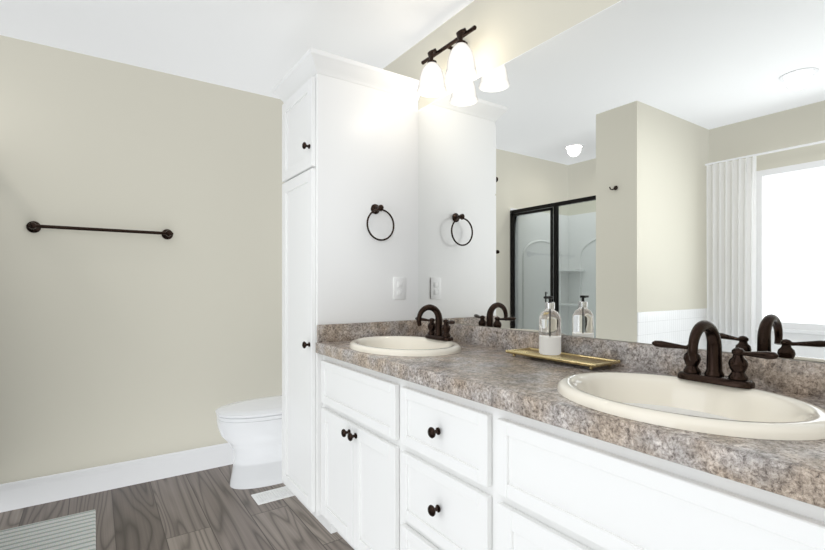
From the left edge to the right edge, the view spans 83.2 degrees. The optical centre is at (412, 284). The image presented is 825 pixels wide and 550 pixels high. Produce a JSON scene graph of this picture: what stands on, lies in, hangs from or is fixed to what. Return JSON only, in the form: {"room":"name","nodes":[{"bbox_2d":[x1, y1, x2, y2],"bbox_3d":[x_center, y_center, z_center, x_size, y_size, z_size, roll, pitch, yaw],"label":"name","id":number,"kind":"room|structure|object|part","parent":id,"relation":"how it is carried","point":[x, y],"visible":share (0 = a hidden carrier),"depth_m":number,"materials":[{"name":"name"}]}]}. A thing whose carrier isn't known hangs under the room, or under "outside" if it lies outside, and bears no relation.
{"room":"bathroom","nodes":[
{"label":"bathroom","id":0,"kind":"room"},
{"bbox_2d":[0,35,284,483],"bbox_3d":[-1.835,-0.060,2.627,2.880,2.440,0.100,0,0,-34],"label":"wall","id":1,"kind":"structure","parent":0,"point":[116,347],"depth_m":2.69,"materials":[{"name":"beige paint"}]},
{"bbox_2d":[26,221,172,238],"bbox_3d":[-1.720,-0.306,2.600,0.689,0.062,0.075,0,0,-34],"label":"towel rail","id":2,"kind":"object","parent":1,"relation":"attached to","point":[33,227],"visible":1,"depth_m":2.54,"materials":[{"name":"brown metal"}]},
{"bbox_2d":[0,443,233,512],"bbox_3d":[-1.397,1.090,2.858,1.894,0.140,0.014,0,0,-34],"label":"baseboard","id":3,"kind":"structure","parent":1,"relation":"attached to","point":[38,490],"depth_m":2.63,"materials":[{"name":"white wood"}]},
{"bbox_2d":[0,464,353,549],"bbox_3d":[-0.664,1.190,1.006,2.980,0.060,4.100,0,0,-34],"label":"floor","id":4,"kind":"structure","parent":0,"point":[209,509],"depth_m":2.32,"materials":[{"name":"wood"}]},
{"bbox_2d":[0,510,95,549],"bbox_3d":[-1.599,1.153,1.920,0.480,0.014,0.785,0,0,-34],"label":"rug","id":5,"kind":"object","parent":4,"relation":"on","point":[77,531],"visible":0.97,"depth_m":2.13,"materials":[{"name":"white fabric"}]},
{"bbox_2d":[215,395,282,488],"bbox_3d":[-0.769,0.760,2.867,0.834,0.800,0.490,0,0,-34],"label":"toilet","id":6,"kind":"object","parent":4,"relation":"on","point":[250,430],"visible":0.46,"depth_m":2.65,"materials":[{"name":"white ceramic"}]},
{"bbox_3d":[-0.847,0.724,2.814,0.646,0.024,0.388,0,0,-34],"label":"lid","id":7,"kind":"part","parent":6,"relation":"part of","materials":[{"name":"white ceramic"}]},
{"bbox_2d":[251,486,294,504],"bbox_3d":[-0.727,1.156,2.584,0.300,0.006,0.135,0,0,-34],"label":"floor vent","id":8,"kind":"object","parent":4,"relation":"in","point":[264,497],"visible":0.65,"depth_m":2.55,"materials":[{"name":"white plastic"}]},
{"bbox_2d":[273,47,419,533],"bbox_3d":[-0.343,0.054,2.442,0.621,2.212,0.552,0,0,-34],"label":"linen cabinet","id":9,"kind":"object","parent":4,"relation":"on","point":[350,191],"visible":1,"depth_m":2.26,"materials":[{"name":"white wood"}]},
{"bbox_2d":[393,277,405,299],"bbox_3d":[-0.066,0.018,2.374,0.070,0.115,0.008,0,0,-34],"label":"outlet","id":10,"kind":"object","parent":9,"relation":"attached to","point":[399,283],"depth_m":2.37,"materials":[{"name":"white plastic"}]},
{"bbox_2d":[316,352,824,549],"bbox_3d":[0.355,0.735,1.444,0.596,0.850,2.013,0,0,-34],"label":"bathroom vanity","id":11,"kind":"object","parent":4,"relation":"on","point":[437,433],"depth_m":1.16,"materials":[{"name":"white wood"}]},
{"bbox_2d":[316,340,824,499],"bbox_3d":[0.369,0.285,1.441,0.577,0.050,2.033,0,0,-34],"label":"countertop","id":12,"kind":"structure","parent":11,"relation":"on","point":[489,375],"depth_m":1.01,"materials":[{"name":"grey stone"}]},
{"bbox_2d":[328,332,487,359],"bbox_3d":[-0.036,0.327,1.938,0.424,0.179,0.550,0,0,-34],"label":"sink","id":13,"kind":"object","parent":12,"relation":"in","point":[394,345],"depth_m":2.04,"materials":[{"name":"white ceramic"}]},
{"bbox_2d":[412,304,455,339],"bbox_3d":[0.079,0.161,2.017,0.145,0.154,0.277,0,0,-34],"label":"faucet","id":14,"kind":"object","parent":12,"relation":"on","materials":[{"name":"brown metal"}]},
{"bbox_2d":[505,347,620,369],"bbox_3d":[0.496,0.247,1.576,0.136,0.024,0.372,0,0,-34],"label":"tray","id":15,"kind":"object","parent":12,"relation":"on","point":[590,362],"visible":0.98,"depth_m":1.53,"materials":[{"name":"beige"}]},
{"bbox_2d":[539,296,560,354],"bbox_3d":[0.479,0.139,1.619,0.075,0.202,0.075,0,0,-34],"label":"soap bottle","id":16,"kind":"object","parent":15,"relation":"on","point":[549,330],"visible":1,"depth_m":1.59,"materials":[{"name":"clear glass"}]},
{"bbox_2d":[512,364,824,459],"bbox_3d":[0.585,0.327,1.030,0.424,0.179,0.550,0,0,-34],"label":"sink","id":17,"kind":"object","parent":12,"relation":"in","point":[789,423],"depth_m":1.05,"materials":[{"name":"white ceramic"}]},
{"bbox_2d":[648,320,787,387],"bbox_3d":[0.700,0.161,1.110,0.145,0.154,0.277,0,0,-34],"label":"faucet","id":18,"kind":"object","parent":12,"relation":"on","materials":[{"name":"brown metal"}]},
{"bbox_2d":[0,0,473,98],"bbox_3d":[-0.664,-1.310,1.006,2.980,0.060,4.100,0,0,-34],"label":"ceiling","id":19,"kind":"structure","parent":0,"point":[261,47],"depth_m":2.34,"materials":[{"name":"white paint"}]},
{"bbox_2d":[317,320,411,339],"bbox_3d":[-0.206,0.221,2.267,0.550,0.079,0.021,0,0,-34],"label":"backsplash","id":20,"kind":"structure","parent":0,"relation":"attached to","point":[365,328],"depth_m":2.23,"materials":[{"name":"grey stone"}]},
{"bbox_2d":[417,25,477,97],"bbox_3d":[0.149,-1.016,2.121,0.175,0.218,0.403,0,0,-34],"label":"sconce","id":21,"kind":"object","parent":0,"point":[461,66],"visible":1,"depth_m":2.07,"materials":[{"name":"white glass"}]},
{"bbox_3d":[0.091,-0.971,2.177,0.142,0.128,0.142,0,0,-34],"label":"lamp shade","id":22,"kind":"part","parent":21,"relation":"part of","materials":[{"name":"white glass"}]},
{"bbox_3d":[0.209,-0.971,2.004,0.142,0.128,0.142,0,0,-34],"label":"lamp shade","id":23,"kind":"part","parent":21,"relation":"part of","materials":[{"name":"white glass"}]},
{"bbox_2d":[383,0,824,362],"bbox_3d":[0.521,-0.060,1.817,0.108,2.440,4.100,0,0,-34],"label":"mirror","id":24,"kind":"object","parent":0,"point":[645,171],"depth_m":1.47,"materials":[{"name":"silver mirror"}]},
{"bbox_2d":[452,324,824,395],"bbox_3d":[0.598,0.221,1.598,0.021,0.079,2.033,0,0,-34],"label":"backsplash","id":25,"kind":"structure","parent":0,"relation":"attached to","point":[808,376],"depth_m":1.44,"materials":[{"name":"grey stone"}]}
]}

